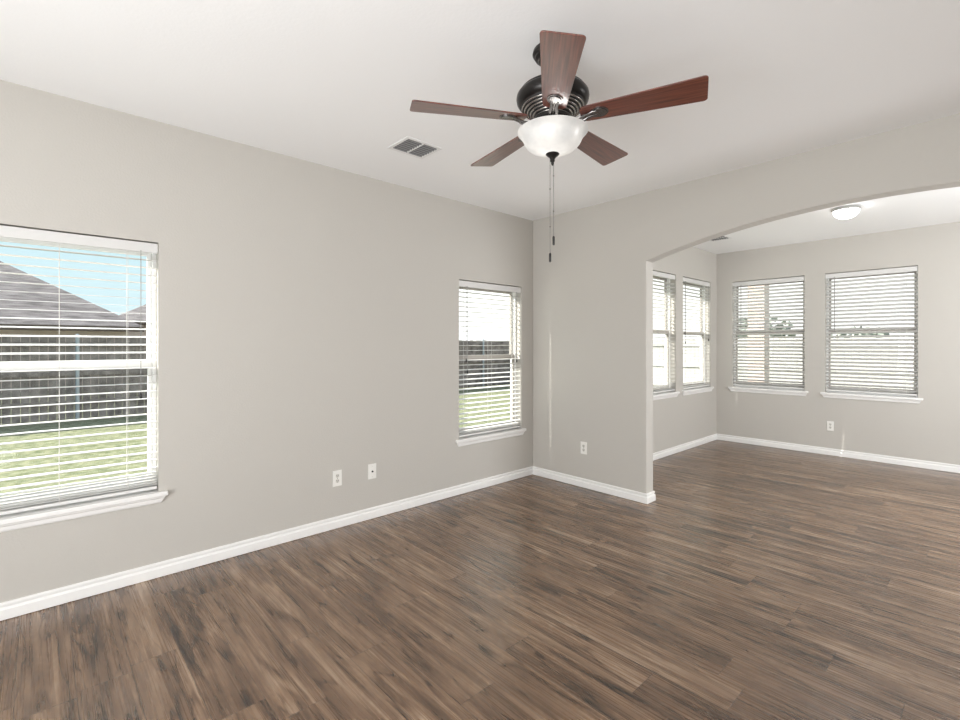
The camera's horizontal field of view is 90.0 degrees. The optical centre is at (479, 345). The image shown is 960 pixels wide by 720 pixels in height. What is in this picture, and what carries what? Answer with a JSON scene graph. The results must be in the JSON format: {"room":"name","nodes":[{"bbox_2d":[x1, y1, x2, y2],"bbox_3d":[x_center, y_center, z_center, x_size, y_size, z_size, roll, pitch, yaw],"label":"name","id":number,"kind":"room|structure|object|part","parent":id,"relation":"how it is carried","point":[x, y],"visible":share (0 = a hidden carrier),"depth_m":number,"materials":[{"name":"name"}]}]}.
{"room":"empty living room","nodes":[
{"label":"empty living room","id":0,"kind":"room"},
{"bbox_2d":[0,80,532,602],"bbox_3d":[-1.827,0.034,3.089,6.625,2.960,0.150,0,0,-43],"label":"wall","id":1,"kind":"structure","parent":0,"point":[307,317],"depth_m":3.31,"materials":[{"name":"grey paint"}]},
{"bbox_2d":[0,237,167,532],"bbox_3d":[-2.302,0.165,2.626,0.988,1.565,0.179,0,0,-43],"label":"window","id":2,"kind":"structure","parent":1,"relation":"in","point":[25,519],"depth_m":2.73,"materials":[{"name":"white plastic"}]},
{"bbox_3d":[-2.349,-0.220,2.677,0.854,0.724,0.026,0,0,-43],"label":"sash","id":3,"kind":"part","parent":2,"relation":"part of","materials":[{"name":"white plastic"}]},
{"bbox_3d":[-2.328,0.471,2.655,0.854,0.744,0.026,0,0,-43],"label":"sash","id":4,"kind":"part","parent":2,"relation":"part of","materials":[{"name":"white plastic"}]},
{"bbox_2d":[0,225,157,514],"bbox_3d":[-2.283,0.128,2.605,0.892,1.475,0.071,0,0,-43],"label":"window blind","id":5,"kind":"object","parent":2,"relation":"attached to","point":[5,231],"visible":1,"depth_m":2.65,"materials":[{"name":"white plastic"}]},
{"bbox_3d":[-2.288,0.151,2.610,0.002,1.412,0.057,0,0,-43],"label":"ladder cord","id":6,"kind":"part","parent":5,"relation":"part of","materials":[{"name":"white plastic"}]},
{"bbox_3d":[-2.288,0.857,2.610,0.886,0.017,0.050,0,0,-43],"label":"rail","id":7,"kind":"part","parent":5,"relation":"part of","materials":[{"name":"white plastic"}]},
{"bbox_3d":[-2.067,0.151,2.814,0.002,1.412,0.057,0,0,-43],"label":"ladder cord","id":8,"kind":"part","parent":5,"relation":"part of","materials":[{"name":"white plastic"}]},
{"bbox_3d":[-2.278,0.892,2.600,0.988,0.026,0.110,0,0,-43],"label":"sill","id":9,"kind":"part","parent":2,"relation":"part of","materials":[{"name":"white paint"}]},
{"bbox_3d":[-2.338,0.131,2.666,0.898,1.497,0.070,0,0,-43],"label":"frame","id":10,"kind":"part","parent":2,"relation":"part of","materials":[{"name":"white plastic"}]},
{"bbox_2d":[0,466,532,620],"bbox_3d":[-1.817,1.348,2.986,6.500,0.086,0.015,0,0,-43],"label":"baseboard","id":11,"kind":"structure","parent":1,"relation":"attached to","point":[9,609],"depth_m":3.10,"materials":[{"name":"white paint"}]},
{"bbox_2d":[333,470,341,486],"bbox_3d":[-1.088,1.015,3.661,0.074,0.120,0.008,0,0,-43],"label":"wall outlet","id":12,"kind":"object","parent":1,"relation":"attached to","point":[337,475],"visible":1,"depth_m":3.66,"materials":[{"name":"white plastic"}]},
{"bbox_2d":[368,463,375,479],"bbox_3d":[-0.865,1.015,3.861,0.074,0.120,0.016,0,0,-43],"label":"outlet","id":13,"kind":"object","parent":1,"relation":"attached to","point":[371,467],"visible":1,"depth_m":3.86,"materials":[{"name":"white plastic"}]},
{"bbox_2d":[455,286,526,446],"bbox_3d":[0.083,0.165,4.820,0.953,1.565,0.179,0,0,-43],"label":"window","id":14,"kind":"structure","parent":1,"relation":"in","point":[490,436],"depth_m":4.95,"materials":[{"name":"white plastic"}]},
{"bbox_3d":[0.036,-0.220,4.871,0.819,0.724,0.026,0,0,-43],"label":"sash","id":15,"kind":"part","parent":14,"relation":"part of","materials":[{"name":"clear plastic"}]},
{"bbox_3d":[0.056,0.471,4.849,0.819,0.744,0.026,0,0,-43],"label":"sash","id":16,"kind":"part","parent":14,"relation":"part of","materials":[{"name":"clear plastic"}]},
{"bbox_2d":[459,280,520,436],"bbox_3d":[0.102,0.128,4.799,0.857,1.475,0.071,0,0,-43],"label":"window blind","id":17,"kind":"object","parent":14,"relation":"attached to","point":[463,433],"visible":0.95,"depth_m":4.79,"materials":[{"name":"white plastic"}]},
{"bbox_3d":[-0.140,0.151,4.587,0.002,1.412,0.057,0,0,-43],"label":"ladder cord","id":18,"kind":"part","parent":17,"relation":"part of","materials":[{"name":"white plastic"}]},
{"bbox_3d":[-0.121,-0.161,4.559,0.004,0.800,0.008,0,0,-43],"label":"lift cord","id":19,"kind":"part","parent":17,"relation":"part of","materials":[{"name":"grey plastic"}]},
{"bbox_3d":[0.097,0.857,4.805,0.851,0.017,0.050,0,0,-43],"label":"rail","id":20,"kind":"part","parent":17,"relation":"part of","materials":[{"name":"white plastic"}]},
{"bbox_3d":[0.097,0.151,4.805,0.002,1.412,0.057,0,0,-43],"label":"ladder cord","id":21,"kind":"part","parent":17,"relation":"part of","materials":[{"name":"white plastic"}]},
{"bbox_3d":[0.351,0.151,5.038,0.002,1.412,0.057,0,0,-43],"label":"ladder cord","id":22,"kind":"part","parent":17,"relation":"part of","materials":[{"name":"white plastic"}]},
{"bbox_3d":[0.382,-0.206,5.021,0.004,0.710,0.008,0,0,-43],"label":"lift cord","id":23,"kind":"part","parent":17,"relation":"part of","materials":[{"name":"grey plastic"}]},
{"bbox_3d":[0.106,0.892,4.794,0.953,0.026,0.110,0,0,-43],"label":"sill","id":24,"kind":"part","parent":14,"relation":"part of","materials":[{"name":"white paint"}]},
{"bbox_3d":[0.046,0.131,4.860,0.863,1.497,0.070,0,0,-43],"label":"frame","id":25,"kind":"part","parent":14,"relation":"part of","materials":[{"name":"white plastic"}]},
{"bbox_2d":[0,440,959,719],"bbox_3d":[1.276,1.454,2.172,10.249,0.120,5.700,0,0,-43],"label":"floor","id":26,"kind":"structure","parent":0,"point":[757,582],"depth_m":2.47,"materials":[{"name":"brown wood"}]},
{"bbox_2d":[0,0,959,253],"bbox_3d":[1.276,-1.416,2.172,10.249,0.140,5.700,0,0,-43],"label":"ceiling","id":27,"kind":"structure","parent":0,"point":[330,83],"depth_m":2.41,"materials":[{"name":"white paint"}]},
{"bbox_2d":[387,136,441,158],"bbox_3d":[-0.443,-1.341,3.273,0.285,0.009,0.245,0,0,-43],"label":"ceiling vent","id":28,"kind":"object","parent":27,"relation":"in","point":[408,145],"visible":1,"depth_m":3.27,"materials":[{"name":"white metal"}]},
{"bbox_2d":[410,30,708,261],"bbox_3d":[0.339,-0.861,2.199,1.219,0.970,1.240,0,0,-43],"label":"ceiling fan","id":29,"kind":"object","parent":27,"relation":"hanging from","point":[552,100],"visible":1,"depth_m":2.05,"materials":[{"name":"brown wood"}]},
{"bbox_3d":[-0.044,-1.015,2.088,0.510,0.006,0.151,0,10,-12],"label":"blade","id":30,"kind":"part","parent":29,"relation":"part of","materials":[{"name":"brown wood"}]},
{"bbox_3d":[0.135,-1.015,2.498,0.151,0.006,0.510,-12,6,-30],"label":"blade","id":31,"kind":"part","parent":29,"relation":"part of","materials":[{"name":"brown wood"}]},
{"bbox_3d":[0.328,-0.918,2.170,0.316,0.099,0.316,0,0,-43],"label":"lamp shade","id":32,"kind":"part","parent":29,"relation":"part of","materials":[{"name":"white glass"}]},
{"bbox_3d":[0.333,-0.661,2.170,0.006,0.334,0.006,0,0,-43],"label":"pull chain","id":33,"kind":"part","parent":29,"relation":"part of","materials":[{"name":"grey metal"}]},
{"bbox_3d":[0.291,-1.006,1.791,0.151,0.006,0.510,10,2,5],"label":"blade","id":34,"kind":"part","parent":29,"relation":"part of","materials":[{"name":"brown wood"}]},
{"bbox_3d":[0.581,-1.018,2.455,0.151,0.006,0.510,-14,-8,41],"label":"blade","id":35,"kind":"part","parent":29,"relation":"part of","materials":[{"name":"brown wood"}]},
{"bbox_3d":[0.677,-1.022,2.018,0.510,0.006,0.151,-1,-11,24],"label":"blade","id":36,"kind":"part","parent":29,"relation":"part of","materials":[{"name":"brown wood"}]},
{"bbox_2d":[709,235,730,240],"bbox_3d":[2.975,-1.341,6.019,0.270,0.009,0.250,0,0,-43],"label":"ceiling vent","id":37,"kind":"object","parent":27,"relation":"in","point":[724,236],"visible":0.49,"depth_m":6.03,"materials":[{"name":"white metal"}]},
{"bbox_2d":[832,205,860,218],"bbox_3d":[3.593,-1.294,4.713,0.230,0.105,0.230,0,0,-43],"label":"ceiling lamp","id":38,"kind":"object","parent":27,"relation":"attached to","point":[849,211],"visible":1,"depth_m":4.65,"materials":[{"name":"white glass"}]},
{"bbox_2d":[653,247,716,452],"bbox_3d":[2.226,0.034,6.032,3.324,2.960,0.150,0,0,-43],"label":"wall","id":39,"kind":"structure","parent":0,"point":[681,419],"depth_m":6.41,"materials":[{"name":"grey paint"}]},
{"bbox_2d":[653,276,679,399],"bbox_3d":[2.181,-0.123,5.965,0.952,1.581,0.179,0,0,-43],"label":"window","id":40,"kind":"structure","parent":39,"relation":"in","point":[663,395],"depth_m":6.26,"materials":[{"name":"white plastic"}]},
{"bbox_3d":[2.134,-0.512,6.016,0.818,0.732,0.026,0,0,-43],"label":"sash","id":41,"kind":"part","parent":40,"relation":"part of","materials":[{"name":"clear plastic"}]},
{"bbox_3d":[2.155,0.187,5.994,0.818,0.752,0.026,0,0,-43],"label":"sash","id":42,"kind":"part","parent":40,"relation":"part of","materials":[{"name":"glass"}]},
{"bbox_3d":[2.144,-0.158,6.005,0.862,1.513,0.070,0,0,-43],"label":"frame","id":43,"kind":"part","parent":40,"relation":"part of","materials":[{"name":"white plastic"}]},
{"bbox_2d":[653,271,674,392],"bbox_3d":[2.196,-0.161,5.949,0.856,1.491,0.057,0,0,-43],"label":"window blind","id":44,"kind":"object","parent":40,"relation":"attached to","point":[655,273],"visible":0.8,"depth_m":6.03,"materials":[{"name":"white plastic"}]},
{"bbox_3d":[2.195,0.577,5.950,0.850,0.017,0.050,0,0,-43],"label":"rail","id":45,"kind":"part","parent":44,"relation":"part of","materials":[{"name":"white plastic"}]},
{"bbox_3d":[2.205,0.612,5.939,0.952,0.026,0.110,0,0,-43],"label":"sill","id":46,"kind":"part","parent":40,"relation":"part of","materials":[{"name":"white paint"}]},
{"bbox_2d":[682,282,713,395],"bbox_3d":[2.976,-0.123,6.696,0.977,1.581,0.179,0,0,-43],"label":"window","id":47,"kind":"structure","parent":39,"relation":"in","point":[697,390],"depth_m":6.99,"materials":[{"name":"white plastic"}]},
{"bbox_3d":[2.929,-0.512,6.747,0.843,0.732,0.026,0,0,-43],"label":"sash","id":48,"kind":"part","parent":47,"relation":"part of","materials":[{"name":"glass"}]},
{"bbox_3d":[2.949,0.187,6.725,0.843,0.752,0.026,0,0,-43],"label":"sash","id":49,"kind":"part","parent":47,"relation":"part of","materials":[{"name":"clear plastic"}]},
{"bbox_3d":[2.939,-0.158,6.736,0.887,1.513,0.070,0,0,-43],"label":"frame","id":50,"kind":"part","parent":47,"relation":"part of","materials":[{"name":"white plastic"}]},
{"bbox_2d":[683,277,709,388],"bbox_3d":[2.995,-0.161,6.675,0.881,1.491,0.071,0,0,-43],"label":"window blind","id":51,"kind":"object","parent":47,"relation":"attached to","point":[686,280],"visible":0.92,"depth_m":6.68,"materials":[{"name":"white plastic"}]},
{"bbox_3d":[2.741,-0.454,6.407,0.004,0.806,0.008,0,0,-43],"label":"lift cord","id":52,"kind":"part","parent":51,"relation":"part of","materials":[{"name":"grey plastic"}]},
{"bbox_3d":[2.990,0.577,6.681,0.875,0.017,0.050,0,0,-43],"label":"rail","id":53,"kind":"part","parent":51,"relation":"part of","materials":[{"name":"white plastic"}]},
{"bbox_3d":[3.287,-0.474,6.909,0.004,0.766,0.008,0,0,-43],"label":"lift cord","id":54,"kind":"part","parent":51,"relation":"part of","materials":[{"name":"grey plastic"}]},
{"bbox_3d":[2.999,0.612,6.670,0.977,0.026,0.110,0,0,-43],"label":"sill","id":55,"kind":"part","parent":47,"relation":"part of","materials":[{"name":"white paint"}]},
{"bbox_2d":[533,113,959,493],"bbox_3d":[2.444,0.024,3.248,0.125,2.840,5.400,0,0,-43],"label":"wall","id":56,"kind":"structure","parent":0,"point":[593,301],"depth_m":4.34,"materials":[{"name":"grey paint"}]},
{"bbox_2d":[581,441,586,454],"bbox_3d":[1.016,1.006,4.701,0.008,0.120,0.074,0,0,-43],"label":"wall outlet","id":57,"kind":"object","parent":56,"relation":"attached to","point":[583,444],"visible":1,"depth_m":4.70,"materials":[{"name":"white plastic"}]},
{"bbox_2d":[533,433,959,503],"bbox_3d":[3.662,1.348,4.368,3.464,0.086,5.400,0,0,-43],"label":"baseboard","id":58,"kind":"structure","parent":56,"relation":"attached to","point":[954,468],"depth_m":5.61,"materials":[{"name":"white paint"}]},
{"bbox_2d":[717,222,959,468],"bbox_3d":[5.187,0.034,5.379,0.150,2.960,5.122,0,0,-43],"label":"wall","id":59,"kind":"structure","parent":0,"point":[928,430],"depth_m":5.89,"materials":[{"name":"grey paint"}]},
{"bbox_2d":[728,281,807,395],"bbox_3d":[3.988,-0.123,6.653,0.179,1.581,0.983,0,0,-43],"label":"window","id":60,"kind":"structure","parent":59,"relation":"in","point":[750,389],"depth_m":6.64,"materials":[{"name":"white plastic"}]},
{"bbox_3d":[3.963,0.612,6.630,0.110,0.026,0.983,0,0,-43],"label":"sill","id":61,"kind":"part","parent":60,"relation":"part of","materials":[{"name":"white paint"}]},
{"bbox_2d":[732,276,804,388],"bbox_3d":[3.970,-0.164,6.636,0.066,1.485,0.887,0,0,-43],"label":"window blind","id":62,"kind":"object","parent":60,"relation":"attached to","point":[802,278],"visible":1,"depth_m":6.61,"materials":[{"name":"white plastic"}]},
{"bbox_3d":[3.973,0.571,6.639,0.050,0.017,0.881,0,0,-43],"label":"rail","id":63,"kind":"part","parent":62,"relation":"part of","materials":[{"name":"white plastic"}]},
{"bbox_3d":[4.017,0.187,6.680,0.026,0.752,0.849,0,0,-43],"label":"sash","id":64,"kind":"part","parent":60,"relation":"part of","materials":[{"name":"glass"}]},
{"bbox_3d":[4.039,-0.512,6.700,0.026,0.732,0.849,0,0,-43],"label":"sash","id":65,"kind":"part","parent":60,"relation":"part of","materials":[{"name":"glass"}]},
{"bbox_2d":[827,421,833,430],"bbox_3d":[4.435,1.022,6.079,0.008,0.120,0.074,0,0,-43],"label":"wall outlet","id":66,"kind":"object","parent":59,"relation":"attached to","point":[830,424],"visible":1,"depth_m":6.07,"materials":[{"name":"white plastic"}]},
{"bbox_2d":[820,271,922,403],"bbox_3d":[4.739,-0.123,5.837,0.179,1.581,0.970,0,0,-43],"label":"window","id":67,"kind":"structure","parent":59,"relation":"in","point":[828,394],"depth_m":5.81,"materials":[{"name":"white plastic"}]},
{"bbox_2d":[825,266,917,395],"bbox_3d":[4.720,-0.164,5.820,0.066,1.485,0.874,0,0,-43],"label":"window blind","id":68,"kind":"object","parent":67,"relation":"attached to","point":[912,268],"visible":1,"depth_m":5.79,"materials":[{"name":"white plastic"}]},
{"bbox_3d":[4.724,0.571,5.823,0.050,0.017,0.868,0,0,-43],"label":"rail","id":69,"kind":"part","parent":68,"relation":"part of","materials":[{"name":"white plastic"}]},
{"bbox_3d":[4.954,-0.140,5.573,0.057,1.422,0.002,0,0,-43],"label":"ladder cord","id":70,"kind":"part","parent":68,"relation":"part of","materials":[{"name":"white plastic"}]},
{"bbox_3d":[4.713,0.612,5.814,0.110,0.026,0.970,0,0,-43],"label":"sill","id":71,"kind":"part","parent":67,"relation":"part of","materials":[{"name":"white paint"}]},
{"bbox_3d":[4.790,-0.512,5.884,0.026,0.732,0.836,0,0,-43],"label":"sash","id":72,"kind":"part","parent":67,"relation":"part of","materials":[{"name":"grey plastic"}]},
{"bbox_3d":[4.768,0.187,5.864,0.026,0.752,0.836,0,0,-43],"label":"sash","id":73,"kind":"part","parent":67,"relation":"part of","materials":[{"name":"glass"}]},
{"label":"outside","id":74,"kind":"structure","parent":0,"visible":0},
{"bbox_2d":[0,358,905,496],"bbox_3d":[-8.998,1.644,30.361,140.000,0.001,130.000,0,0,-43],"label":"ground","id":75,"kind":"structure","parent":74,"point":[117,420],"depth_m":7.95,"materials":[{"name":"green plant"}]},
{"bbox_2d":[0,261,143,392],"bbox_3d":[-23.810,-0.956,16.699,18.600,5.200,10.950,0,0,-43],"label":"house","id":76,"kind":"structure","parent":75,"relation":"on","point":[9,296],"depth_m":18.24,"materials":[{"name":"grey brick"}]},
{"bbox_2d":[119,304,145,335],"bbox_3d":[-17.916,-0.656,35.031,15.700,4.600,11.950,0,0,-43],"label":"house","id":77,"kind":"structure","parent":75,"relation":"on","point":[142,309],"depth_m":26.89,"materials":[{"name":"grey brick"}]},
{"bbox_2d":[0,334,509,424],"bbox_3d":[-7.610,0.694,11.720,24.800,1.900,0.134,0,0,-43],"label":"wooden fence","id":78,"kind":"object","parent":75,"relation":"on","point":[486,350],"visible":0.19,"depth_m":10.69,"materials":[{"name":"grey wood"}]},
{"bbox_3d":[-8.843,0.694,10.549,0.080,1.900,0.080,0,0,-43],"label":"post","id":79,"kind":"part","parent":78,"relation":"part of","materials":[{"name":"grey"}]},
{"bbox_3d":[-7.630,-0.018,11.741,24.800,0.085,0.038,0,0,-43],"label":"rail","id":80,"kind":"part","parent":78,"relation":"part of","materials":[{"name":"brown wood"}]},
{"bbox_3d":[-7.630,0.622,11.741,24.800,0.085,0.038,0,0,-43],"label":"rail","id":81,"kind":"part","parent":78,"relation":"part of","materials":[{"name":"brown wood"}]},
{"bbox_3d":[-7.630,1.252,11.741,24.800,0.085,0.038,0,0,-43],"label":"rail","id":82,"kind":"part","parent":78,"relation":"part of","materials":[{"name":"brown wood"}]},
{"bbox_3d":[0.135,0.694,18.809,0.080,1.900,0.080,0,0,-43],"label":"post","id":83,"kind":"part","parent":78,"relation":"part of","materials":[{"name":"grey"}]},
{"bbox_2d":[748,285,768,381],"bbox_3d":[5.535,0.129,9.543,0.380,3.030,0.380,0,0,-43],"label":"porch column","id":84,"kind":"structure","parent":75,"relation":"on","point":[763,285],"depth_m":9.43,"materials":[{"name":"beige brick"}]},
{"bbox_2d":[738,315,795,336],"bbox_3d":[10.208,0.233,17.588,2.414,2.835,2.473,0,0,-43],"label":"tree","id":85,"kind":"object","parent":75,"relation":"on","point":[769,315],"visible":0.06,"depth_m":17.04,"materials":[{"name":"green plant"}]},
{"bbox_2d":[653,337,913,395],"bbox_3d":[9.763,0.713,11.123,0.057,1.822,24.280,0,0,-43],"label":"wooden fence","id":86,"kind":"object","parent":75,"relation":"on","point":[657,343],"visible":0.06,"depth_m":12.62,"materials":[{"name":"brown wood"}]},
{"bbox_3d":[9.756,-0.018,11.116,0.038,0.085,24.280,0,0,-43],"label":"rail","id":87,"kind":"part","parent":86,"relation":"part of","materials":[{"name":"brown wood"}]},
{"bbox_3d":[9.756,0.622,11.116,0.038,0.085,24.280,0,0,-43],"label":"rail","id":88,"kind":"part","parent":86,"relation":"part of","materials":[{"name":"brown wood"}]},
{"bbox_2d":[831,326,905,365],"bbox_3d":[14.177,0.459,17.826,2.705,2.386,2.552,0,0,-43],"label":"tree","id":89,"kind":"object","parent":75,"relation":"on","point":[854,326],"visible":0.05,"depth_m":17.42,"materials":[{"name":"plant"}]}
]}

